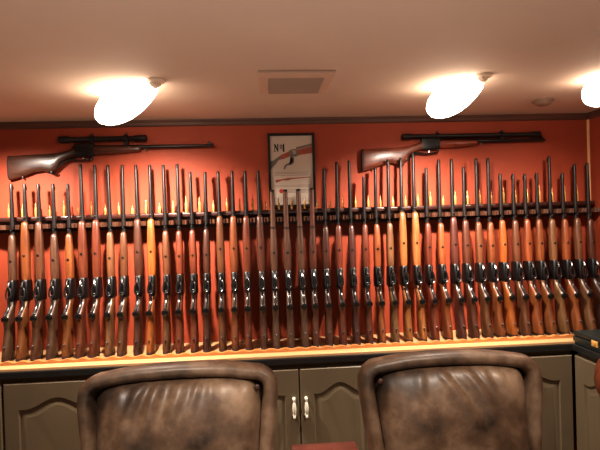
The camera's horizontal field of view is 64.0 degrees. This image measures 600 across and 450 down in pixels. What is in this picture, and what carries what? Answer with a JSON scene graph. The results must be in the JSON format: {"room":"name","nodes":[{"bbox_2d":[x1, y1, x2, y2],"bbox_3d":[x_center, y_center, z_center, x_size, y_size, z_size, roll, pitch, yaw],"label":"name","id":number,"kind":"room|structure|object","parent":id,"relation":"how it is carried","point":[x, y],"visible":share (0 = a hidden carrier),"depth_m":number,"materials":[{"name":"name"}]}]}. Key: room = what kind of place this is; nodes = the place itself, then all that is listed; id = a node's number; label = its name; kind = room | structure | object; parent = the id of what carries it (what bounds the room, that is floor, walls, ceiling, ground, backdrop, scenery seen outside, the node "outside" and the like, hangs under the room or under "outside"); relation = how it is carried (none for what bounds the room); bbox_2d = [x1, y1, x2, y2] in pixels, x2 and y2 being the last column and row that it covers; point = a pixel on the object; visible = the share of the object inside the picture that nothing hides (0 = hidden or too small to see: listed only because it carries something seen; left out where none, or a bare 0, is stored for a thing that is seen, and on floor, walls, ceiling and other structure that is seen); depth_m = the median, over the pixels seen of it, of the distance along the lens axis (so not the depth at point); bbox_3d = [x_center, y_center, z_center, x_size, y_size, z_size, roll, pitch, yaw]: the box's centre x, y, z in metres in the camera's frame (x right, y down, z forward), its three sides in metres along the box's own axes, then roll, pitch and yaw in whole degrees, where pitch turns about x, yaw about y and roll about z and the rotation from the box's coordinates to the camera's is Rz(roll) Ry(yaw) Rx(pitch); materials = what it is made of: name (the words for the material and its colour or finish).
{"room":"gun room","nodes":[
{"label":"gun room","id":0,"kind":"room"},
{"bbox_2d":[0,120,590,449],"bbox_3d":[-0.574,0.499,2.721,4.802,2.166,0.100,-2,1,-4],"label":"wall","id":1,"kind":"structure","parent":0,"point":[237,149],"depth_m":2.70,"materials":[{"name":"red paint"}]},
{"bbox_2d":[7,133,213,179],"bbox_3d":[-1.018,-0.377,2.607,1.090,0.242,0.042,-2,1,-4],"label":"rifle","id":2,"kind":"object","parent":1,"relation":"attached to","point":[18,166],"visible":1,"depth_m":2.58,"materials":[{"name":"brown wood"}]},
{"bbox_2d":[267,133,315,207],"bbox_3d":[-0.045,-0.307,2.692,0.264,0.414,0.017,-2,1,-4],"label":"framed poster","id":3,"kind":"object","parent":1,"relation":"attached to","point":[291,156],"visible":0.9,"depth_m":2.69,"materials":[{"name":"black paper"}]},
{"bbox_2d":[0,113,588,128],"bbox_3d":[-0.602,-0.565,2.651,4.602,0.036,0.018,-2,1,-4],"label":"trim","id":4,"kind":"structure","parent":1,"relation":"attached to","point":[557,116],"depth_m":2.69,"materials":[{"name":"brown wood"}]},
{"bbox_2d":[0,201,599,233],"bbox_3d":[0.006,-0.046,2.652,3.397,0.085,0.110,-2,1,-4],"label":"rack","id":5,"kind":"object","parent":1,"relation":"attached to","point":[507,207],"visible":0.71,"depth_m":2.65,"materials":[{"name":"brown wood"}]},
{"bbox_2d":[63,201,65,215],"bbox_3d":[-1.263,-0.092,2.574,0.015,0.084,0.015,-2,1,-4],"label":"cartridge","id":6,"kind":"object","parent":5,"relation":"on","point":[64,206],"visible":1,"depth_m":2.57,"materials":[{"name":"gold metal"}]},
{"bbox_2d":[90,201,92,214],"bbox_3d":[-1.121,-0.092,2.584,0.015,0.076,0.015,-2,1,-4],"label":"cartridge","id":7,"kind":"object","parent":5,"relation":"on","point":[91,207],"visible":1,"depth_m":2.58,"materials":[{"name":"gold metal"}]},
{"bbox_2d":[185,197,187,211],"bbox_3d":[-0.621,-0.115,2.618,0.015,0.090,0.015,-2,1,-4],"label":"cartridge","id":8,"kind":"object","parent":5,"relation":"on","point":[186,205],"visible":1,"depth_m":2.61,"materials":[{"name":"gold metal"}]},
{"bbox_2d":[198,196,200,211],"bbox_3d":[-0.549,-0.115,2.623,0.015,0.086,0.015,-2,1,-4],"label":"cartridge","id":9,"kind":"object","parent":5,"relation":"on","point":[199,203],"visible":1,"depth_m":2.62,"materials":[{"name":"gold metal"}]},
{"bbox_2d":[225,197,227,210],"bbox_3d":[-0.402,-0.115,2.634,0.015,0.077,0.015,-2,1,-4],"label":"cartridge","id":10,"kind":"object","parent":5,"relation":"on","point":[226,203],"visible":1,"depth_m":2.63,"materials":[{"name":"gold metal"}]},
{"bbox_2d":[251,195,253,209],"bbox_3d":[-0.261,-0.122,2.643,0.015,0.082,0.015,-2,1,-4],"label":"cartridge","id":11,"kind":"object","parent":5,"relation":"on","point":[252,202],"visible":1,"depth_m":2.64,"materials":[{"name":"gold metal"}]},
{"bbox_2d":[0,201,594,221],"bbox_3d":[0.004,-0.077,2.677,3.397,0.024,0.058,-2,1,-4],"label":"shelf","id":12,"kind":"object","parent":5,"relation":"attached to","point":[568,204],"depth_m":2.66,"materials":[{"name":"brown wood"}]},
{"bbox_2d":[429,192,431,204],"bbox_3d":[0.737,-0.152,2.713,0.015,0.081,0.015,-2,1,-4],"label":"cartridge","id":13,"kind":"object","parent":5,"relation":"on","point":[430,197],"visible":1,"depth_m":2.71,"materials":[{"name":"gold metal"}]},
{"bbox_2d":[454,192,456,204],"bbox_3d":[0.880,-0.156,2.723,0.015,0.079,0.015,-2,1,-4],"label":"cartridge","id":14,"kind":"object","parent":5,"relation":"on","point":[455,197],"visible":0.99,"depth_m":2.72,"materials":[{"name":"gold metal"}]},
{"bbox_2d":[466,191,468,203],"bbox_3d":[0.951,-0.158,2.728,0.015,0.078,0.015,-2,1,-4],"label":"cartridge","id":15,"kind":"object","parent":5,"relation":"on","point":[467,196],"visible":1,"depth_m":2.72,"materials":[{"name":"gold metal"}]},
{"bbox_2d":[502,187,504,202],"bbox_3d":[1.162,-0.173,2.742,0.015,0.096,0.015,-2,1,-4],"label":"cartridge","id":16,"kind":"object","parent":5,"relation":"on","point":[503,193],"visible":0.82,"depth_m":2.74,"materials":[{"name":"gold metal"}]},
{"bbox_2d":[361,130,545,171],"bbox_3d":[0.881,-0.427,2.739,1.077,0.222,0.042,-2,1,-4],"label":"rifle","id":17,"kind":"object","parent":1,"relation":"attached to","point":[370,158],"visible":0.97,"depth_m":2.71,"materials":[{"name":"brown wood"}]},
{"bbox_2d":[587,119,593,314],"bbox_3d":[1.706,-0.023,2.821,0.010,1.190,0.010,-2,1,-4],"label":"trim","id":18,"kind":"structure","parent":1,"relation":"attached to","point":[588,130],"depth_m":2.81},
{"bbox_2d":[0,0,599,121],"bbox_3d":[-0.385,-0.588,-0.483,4.802,0.060,6.500,-2,1,-4],"label":"ceiling","id":19,"kind":"structure","parent":0,"point":[58,58],"depth_m":1.65,"materials":[{"name":"paint"}]},
{"bbox_2d":[95,77,164,125],"bbox_3d":[-0.714,-0.518,1.996,0.407,0.172,0.148,-1,1,35],"label":"ceiling light","id":20,"kind":"object","parent":19,"relation":"attached to","point":[122,102],"visible":0.88,"depth_m":1.94,"materials":[{"name":"beige"}]},
{"bbox_2d":[148,81,160,88],"bbox_3d":[-0.592,-0.570,1.920,0.064,0.066,0.060,-1,1,32],"label":"socket","id":21,"kind":"object","parent":20,"relation":"attached to","point":[151,84],"depth_m":1.90,"materials":[{"name":"beige"}]},
{"bbox_2d":[258,70,335,94],"bbox_3d":[-0.021,-0.585,1.989,0.300,0.018,0.305,-2,1,-4],"label":"ceiling vent","id":22,"kind":"object","parent":19,"relation":"in","point":[304,81],"visible":1,"depth_m":1.94,"materials":[{"name":"metal"}]},
{"bbox_2d":[426,72,491,117],"bbox_3d":[0.682,-0.561,2.068,0.148,0.170,0.306,-2,1,-43],"label":"floodlight","id":23,"kind":"object","parent":19,"relation":"attached to","point":[450,97],"visible":0.88,"depth_m":2.02,"materials":[{"name":"beige"}]},
{"bbox_2d":[477,77,486,82],"bbox_3d":[0.739,-0.608,1.992,0.060,0.069,0.067,-2,1,-39],"label":"socket","id":24,"kind":"object","parent":23,"relation":"attached to","point":[479,79],"depth_m":1.97,"materials":[{"name":"beige"}]},
{"bbox_2d":[532,97,554,106],"bbox_3d":[1.238,-0.622,2.444,0.104,0.029,0.104,-2,1,-4],"label":"smoke detector","id":25,"kind":"object","parent":19,"relation":"attached to","point":[540,102],"visible":1,"depth_m":2.41,"materials":[{"name":"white plastic"}]},
{"bbox_2d":[582,74,599,106],"bbox_3d":[1.309,-0.591,2.019,0.150,0.159,0.260,-2,1,-4],"label":"floodlight","id":26,"kind":"object","parent":19,"relation":"attached to","point":[590,92],"visible":0.96,"depth_m":2.04,"materials":[{"name":"beige"}]},
{"bbox_2d":[589,116,599,318],"bbox_3d":[1.993,0.452,-0.308,0.100,2.166,6.300,-2,1,-4],"label":"wall","id":27,"kind":"structure","parent":0,"point":[594,123],"depth_m":2.77,"materials":[{"name":"red paint"}]},
{"bbox_2d":[587,109,599,118],"bbox_3d":[1.903,-0.611,-0.332,0.018,0.036,6.282,-2,1,-4],"label":"trim","id":28,"kind":"structure","parent":27,"relation":"attached to","point":[596,113],"depth_m":2.75,"materials":[{"name":"brown wood"}]},
{"bbox_3d":[-0.317,1.637,-0.460,4.802,0.060,6.500,-2,1,-4],"label":"floor","id":29,"kind":"structure","parent":0,"visible":0},
{"bbox_2d":[0,380,4,449],"bbox_3d":[-1.681,1.178,2.410,0.550,0.882,0.321,-2,1,-4],"label":"base cabinet","id":30,"kind":"object","parent":29,"relation":"on","point":[2,427],"visible":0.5,"depth_m":2.27,"materials":[{"name":"beige paint"}]},
{"bbox_2d":[3,375,92,449],"bbox_3d":[-0.905,1.154,2.447,1.003,0.882,0.355,-2,1,-4],"label":"base cabinet","id":31,"kind":"object","parent":29,"relation":"on","point":[40,413],"visible":0.17,"depth_m":2.28,"materials":[{"name":"beige paint"}]},
{"bbox_2d":[77,360,277,449],"bbox_3d":[-0.370,1.031,1.379,0.669,1.119,0.695,-2,1,-5],"label":"leather chair","id":32,"kind":"object","parent":29,"relation":"on","point":[201,404],"visible":1,"depth_m":1.56,"materials":[{"name":"brown leather"}]},
{"bbox_2d":[96,377,262,449],"bbox_3d":[-0.394,0.812,1.565,0.561,0.593,0.202,-2,1,-5],"label":"cushion","id":33,"kind":"object","parent":32,"relation":"on","point":[141,413],"depth_m":1.55,"materials":[{"name":"leather"}]},
{"bbox_2d":[268,361,367,449],"bbox_3d":[-0.002,1.126,2.509,0.809,0.882,0.355,-2,1,-4],"label":"base cabinet","id":34,"kind":"object","parent":29,"relation":"on","point":[320,402],"visible":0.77,"depth_m":2.37,"materials":[{"name":"beige paint"}]},
{"bbox_2d":[0,344,599,379],"bbox_3d":[-0.483,0.693,1.500,4.601,0.034,2.349,-2,1,-4],"label":"countertop","id":35,"kind":"structure","parent":34,"relation":"on","point":[585,351],"depth_m":2.36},
{"bbox_2d":[0,325,575,371],"bbox_3d":[-0.554,0.652,2.498,4.600,0.032,0.347,-2,1,-4],"label":"board","id":36,"kind":"object","parent":35,"relation":"on","point":[256,344],"depth_m":2.42,"materials":[{"name":"beige wood"}]},
{"bbox_2d":[1,184,19,361],"bbox_3d":[-1.486,0.232,2.452,0.043,0.896,0.197,-2,1,-9],"label":"rifle","id":37,"kind":"object","parent":36,"relation":"on","point":[9,339],"visible":1,"depth_m":2.46,"materials":[{"name":"brown wood"}]},
{"bbox_2d":[15,184,32,361],"bbox_3d":[-1.419,0.231,2.456,0.045,0.894,0.197,-2,1,-9],"label":"rifle","id":38,"kind":"object","parent":36,"relation":"on","point":[26,289],"visible":1,"depth_m":2.47,"materials":[{"name":"brown wood"}]},
{"bbox_2d":[29,184,46,360],"bbox_3d":[-1.349,0.230,2.461,0.045,0.892,0.197,-2,1,-9],"label":"rifle","id":39,"kind":"object","parent":36,"relation":"on","point":[40,289],"visible":1,"depth_m":2.48,"materials":[{"name":"brown wood"}]},
{"bbox_2d":[45,184,61,359],"bbox_3d":[-1.274,0.228,2.466,0.043,0.890,0.197,-2,1,-9],"label":"rifle","id":40,"kind":"object","parent":36,"relation":"on","point":[55,290],"visible":1,"depth_m":2.48,"materials":[{"name":"brown wood"}]},
{"bbox_2d":[61,184,75,358],"bbox_3d":[-1.198,0.227,2.471,0.043,0.889,0.197,-2,1,-9],"label":"rifle","id":41,"kind":"object","parent":36,"relation":"on","point":[70,282],"visible":1,"depth_m":2.48,"materials":[{"name":"brown wood"}]},
{"bbox_2d":[74,164,88,358],"bbox_3d":[-1.133,0.172,2.478,0.044,0.993,0.201,-2,1,-9],"label":"rifle","id":42,"kind":"object","parent":36,"relation":"on","point":[83,288],"visible":1,"depth_m":2.50,"materials":[{"name":"brown wood"}]},
{"bbox_2d":[88,165,102,357],"bbox_3d":[-1.064,0.174,2.482,0.044,0.986,0.200,-2,1,-8],"label":"rifle","id":43,"kind":"object","parent":36,"relation":"on","point":[97,287],"visible":1,"depth_m":2.50,"materials":[{"name":"brown wood"}]},
{"bbox_2d":[104,165,116,356],"bbox_3d":[-0.990,0.172,2.488,0.043,0.984,0.201,-2,1,-9],"label":"rifle","id":44,"kind":"object","parent":36,"relation":"on","point":[111,288],"visible":0.99,"depth_m":2.50,"materials":[{"name":"brown wood"}]},
{"bbox_2d":[116,165,128,356],"bbox_3d":[-0.926,0.171,2.492,0.041,0.983,0.200,-2,1,-6],"label":"rifle","id":45,"kind":"object","parent":36,"relation":"on","point":[123,291],"visible":1,"depth_m":2.50,"materials":[{"name":"brown wood"}]},
{"bbox_2d":[132,165,143,355],"bbox_3d":[-0.849,0.170,2.497,0.044,0.981,0.201,-2,1,-8],"label":"rifle","id":46,"kind":"object","parent":36,"relation":"on","point":[137,236],"visible":0.99,"depth_m":2.52,"materials":[{"name":"brown wood"}]},
{"bbox_2d":[145,165,156,354],"bbox_3d":[-0.781,0.168,2.502,0.044,0.979,0.200,-2,1,-7],"label":"rifle","id":47,"kind":"object","parent":36,"relation":"on","point":[151,242],"visible":1,"depth_m":2.52,"materials":[{"name":"brown wood"}]},
{"bbox_2d":[161,165,171,353],"bbox_3d":[-0.704,0.167,2.507,0.042,0.978,0.200,-2,1,-9],"label":"rifle","id":48,"kind":"object","parent":36,"relation":"on","point":[167,284],"visible":1,"depth_m":2.52,"materials":[{"name":"brown wood"}]},
{"bbox_2d":[175,164,184,353],"bbox_3d":[-0.636,0.163,2.512,0.041,0.982,0.200,-2,1,-7],"label":"rifle","id":49,"kind":"object","parent":36,"relation":"on","point":[180,287],"visible":1,"depth_m":2.53,"materials":[{"name":"brown wood"}]},
{"bbox_2d":[189,172,198,352],"bbox_3d":[-0.563,0.183,2.516,0.042,0.937,0.199,-2,1,-8],"label":"rifle","id":50,"kind":"object","parent":36,"relation":"on","point":[194,331],"visible":1,"depth_m":2.53,"materials":[{"name":"brown wood"}]},
{"bbox_2d":[202,172,210,351],"bbox_3d":[-0.495,0.181,2.521,0.041,0.935,0.198,-2,1,-2],"label":"rifle","id":51,"kind":"object","parent":36,"relation":"on","point":[206,239],"visible":1,"depth_m":2.53,"materials":[{"name":"brown wood"}]},
{"bbox_2d":[216,171,226,351],"bbox_3d":[-0.418,0.178,2.526,0.044,0.936,0.198,-2,1,-7],"label":"rifle","id":52,"kind":"object","parent":36,"relation":"on","point":[220,245],"visible":1,"depth_m":2.55,"materials":[{"name":"brown wood"}]},
{"bbox_2d":[230,171,238,350],"bbox_3d":[-0.352,0.176,2.531,0.045,0.937,0.198,-2,1,-1],"label":"rifle","id":53,"kind":"object","parent":36,"relation":"on","point":[233,223],"visible":1,"depth_m":2.55,"materials":[{"name":"brown wood"}]},
{"bbox_2d":[243,171,251,349],"bbox_3d":[-0.283,0.175,2.536,0.044,0.936,0.198,-2,1,-1],"label":"rifle","id":54,"kind":"object","parent":36,"relation":"on","point":[246,224],"visible":0.99,"depth_m":2.56,"materials":[{"name":"brown wood"}]},
{"bbox_2d":[256,171,267,349],"bbox_3d":[-0.204,0.173,2.541,0.044,0.934,0.198,-2,1,-7],"label":"rifle","id":55,"kind":"object","parent":36,"relation":"on","point":[259,224],"visible":1,"depth_m":2.56,"materials":[{"name":"brown wood"}]},
{"bbox_2d":[270,190,279,348],"bbox_3d":[-0.137,0.224,2.538,0.041,0.829,0.181,-2,1,-2],"label":"rifle","id":56,"kind":"object","parent":36,"relation":"on","point":[273,238],"visible":1,"depth_m":2.56,"materials":[{"name":"brown wood"}]},
{"bbox_2d":[283,189,294,347],"bbox_3d":[-0.062,0.221,2.543,0.041,0.830,0.181,-2,1,-6],"label":"rifle","id":57,"kind":"object","parent":36,"relation":"on","point":[286,229],"visible":0.99,"depth_m":2.56,"materials":[{"name":"brown wood"}]},
{"bbox_2d":[296,189,308,347],"bbox_3d":[0.013,0.218,2.548,0.041,0.830,0.182,-2,1,-7],"label":"rifle","id":58,"kind":"object","parent":36,"relation":"on","point":[300,240],"visible":1,"depth_m":2.57,"materials":[{"name":"brown wood"}]},
{"bbox_2d":[309,188,319,346],"bbox_3d":[0.072,0.214,2.553,0.042,0.834,0.182,-2,1,1],"label":"rifle","id":59,"kind":"object","parent":36,"relation":"on","point":[312,228],"visible":1,"depth_m":2.58,"materials":[{"name":"brown wood"}]},
{"bbox_2d":[322,169,332,345],"bbox_3d":[0.141,0.161,2.565,0.042,0.937,0.199,-2,1,1],"label":"rifle","id":60,"kind":"object","parent":36,"relation":"on","point":[325,234],"visible":0.98,"depth_m":2.58,"materials":[{"name":"brown wood"}]},
{"bbox_2d":[335,162,346,345],"bbox_3d":[0.212,0.140,2.571,0.042,0.974,0.200,-2,1,0],"label":"rifle","id":61,"kind":"object","parent":36,"relation":"on","point":[342,330],"visible":1,"depth_m":2.59,"materials":[{"name":"brown wood"}]},
{"bbox_2d":[347,160,360,344],"bbox_3d":[0.284,0.135,2.576,0.041,0.980,0.200,-2,1,-1],"label":"rifle","id":62,"kind":"object","parent":36,"relation":"on","point":[356,335],"visible":1,"depth_m":2.59,"materials":[{"name":"brown wood"}]},
{"bbox_2d":[361,177,373,343],"bbox_3d":[0.356,0.179,2.580,0.044,0.888,0.197,-2,1,2],"label":"rifle","id":63,"kind":"object","parent":36,"relation":"on","point":[368,324],"visible":0.98,"depth_m":2.59,"materials":[{"name":"brown wood"}]},
{"bbox_2d":[373,168,385,342],"bbox_3d":[0.421,0.153,2.585,0.044,0.936,0.199,-2,1,2],"label":"rifle","id":64,"kind":"object","parent":36,"relation":"on","point":[377,276],"visible":0.99,"depth_m":2.60,"materials":[{"name":"brown wood"}]},
{"bbox_2d":[386,159,399,342],"bbox_3d":[0.492,0.128,2.591,0.044,0.981,0.201,-2,1,2],"label":"rifle","id":65,"kind":"object","parent":36,"relation":"on","point":[390,275],"visible":0.98,"depth_m":2.61,"materials":[{"name":"brown wood"}]},
{"bbox_2d":[399,158,412,341],"bbox_3d":[0.565,0.122,2.596,0.045,0.988,0.202,-2,1,2],"label":"rifle","id":66,"kind":"object","parent":36,"relation":"on","point":[403,271],"visible":0.99,"depth_m":2.62,"materials":[{"name":"brown wood"}]},
{"bbox_2d":[411,152,427,341],"bbox_3d":[0.638,0.104,2.601,0.044,1.020,0.202,-2,1,1],"label":"rifle","id":67,"kind":"object","parent":36,"relation":"on","point":[417,279],"visible":1,"depth_m":2.62,"materials":[{"name":"brown wood"}]},
{"bbox_2d":[424,168,439,340],"bbox_3d":[0.707,0.147,2.605,0.044,0.929,0.199,-2,1,2],"label":"rifle","id":68,"kind":"object","parent":36,"relation":"on","point":[434,334],"visible":0.99,"depth_m":2.61,"materials":[{"name":"brown wood"}]},
{"bbox_2d":[437,159,453,339],"bbox_3d":[0.779,0.122,2.611,0.044,0.975,0.201,-2,1,2],"label":"rifle","id":69,"kind":"object","parent":36,"relation":"on","point":[442,275],"visible":0.99,"depth_m":2.62,"materials":[{"name":"brown wood"}]},
{"bbox_2d":[450,159,466,339],"bbox_3d":[0.853,0.119,2.616,0.045,0.976,0.201,-2,1,2],"label":"rifle","id":70,"kind":"object","parent":36,"relation":"on","point":[455,274],"visible":0.99,"depth_m":2.63,"materials":[{"name":"brown wood"}]},
{"bbox_2d":[461,167,479,338],"bbox_3d":[0.921,0.140,2.620,0.044,0.930,0.199,-2,1,2],"label":"rifle","id":71,"kind":"object","parent":36,"relation":"on","point":[467,273],"visible":0.99,"depth_m":2.63,"materials":[{"name":"brown wood"}]},
{"bbox_2d":[474,158,492,337],"bbox_3d":[0.994,0.115,2.626,0.044,0.976,0.201,-2,1,2],"label":"rifle","id":72,"kind":"object","parent":36,"relation":"on","point":[480,272],"visible":0.99,"depth_m":2.63,"materials":[{"name":"brown wood"}]},
{"bbox_2d":[486,158,505,336],"bbox_3d":[1.062,0.112,2.630,0.044,0.977,0.201,-2,1,2],"label":"rifle","id":73,"kind":"object","parent":36,"relation":"on","point":[492,272],"visible":0.99,"depth_m":2.64,"materials":[{"name":"brown wood"}]},
{"bbox_2d":[498,174,517,336],"bbox_3d":[1.132,0.156,2.634,0.044,0.886,0.197,-2,1,2],"label":"rifle","id":74,"kind":"object","parent":36,"relation":"on","point":[511,330],"visible":0.97,"depth_m":2.64,"materials":[{"name":"brown wood"}]},
{"bbox_2d":[511,174,531,335],"bbox_3d":[1.207,0.154,2.639,0.044,0.884,0.197,-2,1,2],"label":"rifle","id":75,"kind":"object","parent":36,"relation":"on","point":[524,326],"visible":0.99,"depth_m":2.65,"materials":[{"name":"brown wood"}]},
{"bbox_2d":[522,174,543,334],"bbox_3d":[1.276,0.153,2.643,0.044,0.882,0.197,-2,1,2],"label":"rifle","id":76,"kind":"object","parent":36,"relation":"on","point":[536,323],"visible":0.98,"depth_m":2.65,"materials":[{"name":"brown wood"}]},
{"bbox_2d":[534,173,556,334],"bbox_3d":[1.345,0.149,2.648,0.044,0.886,0.197,-2,1,2],"label":"rifle","id":77,"kind":"object","parent":36,"relation":"on","point":[549,327],"visible":0.98,"depth_m":2.65,"materials":[{"name":"brown wood"}]},
{"bbox_2d":[546,156,569,333],"bbox_3d":[1.419,0.099,2.655,0.044,0.981,0.201,-2,1,2],"label":"rifle","id":78,"kind":"object","parent":36,"relation":"on","point":[562,323],"visible":0.98,"depth_m":2.66,"materials":[{"name":"brown wood"}]},
{"bbox_2d":[560,173,582,331],"bbox_3d":[1.496,0.146,2.659,0.044,0.883,0.197,-2,1,2],"label":"rifle","id":79,"kind":"object","parent":36,"relation":"on","point":[575,321],"visible":0.98,"depth_m":2.67,"materials":[{"name":"brown wood"}]},
{"bbox_2d":[572,164,595,329],"bbox_3d":[1.569,0.119,2.665,0.044,0.932,0.199,-2,1,2],"label":"rifle","id":80,"kind":"object","parent":36,"relation":"on","point":[588,321],"visible":0.94,"depth_m":2.67,"materials":[{"name":"brown wood"}]},
{"bbox_2d":[584,163,599,328],"bbox_3d":[1.645,0.115,2.670,0.044,0.936,0.199,-2,1,2],"label":"rifle","id":81,"kind":"object","parent":36,"relation":"on","point":[592,264],"visible":0.94,"depth_m":2.69,"materials":[{"name":"brown wood"}]},
{"bbox_2d":[573,329,599,352],"bbox_3d":[1.577,0.573,2.178,0.314,0.065,0.620,-2,1,-4],"label":"case","id":82,"kind":"object","parent":35,"relation":"on","point":[590,339],"visible":1,"depth_m":2.38,"materials":[{"name":"black metal"}]},
{"bbox_2d":[291,441,358,449],"bbox_3d":[0.112,1.202,1.678,0.247,0.740,0.320,-2,1,-4],"label":"side table","id":83,"kind":"object","parent":29,"relation":"on","point":[350,445],"visible":1,"depth_m":1.80,"materials":[{"name":"brown wood"}]},
{"bbox_2d":[357,349,542,449],"bbox_3d":[0.556,1.006,1.454,0.654,1.112,0.694,-2,1,-2],"label":"leather chair","id":84,"kind":"object","parent":29,"relation":"on","point":[438,399],"visible":1,"depth_m":1.63,"materials":[{"name":"brown leather"}]},
{"bbox_2d":[522,351,573,449],"bbox_3d":[0.902,1.098,2.572,1.005,0.882,0.355,-2,1,-4],"label":"base cabinet","id":85,"kind":"object","parent":29,"relation":"on","point":[555,366],"visible":0.06,"depth_m":2.46,"materials":[{"name":"beige paint"}]},
{"bbox_2d":[575,353,599,449],"bbox_3d":[1.590,1.081,2.244,0.321,0.882,0.460,-2,1,-4],"label":"base cabinet","id":86,"kind":"object","parent":29,"relation":"on","point":[587,396],"visible":0.8,"depth_m":2.38,"materials":[{"name":"beige paint"}]},
{"bbox_2d":[594,359,599,394],"bbox_3d":[1.083,0.980,1.443,0.310,1.133,0.323,-2,1,-4],"label":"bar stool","id":87,"kind":"object","parent":29,"relation":"on","point":[597,367],"visible":1,"depth_m":1.49,"materials":[{"name":"brown leather"}]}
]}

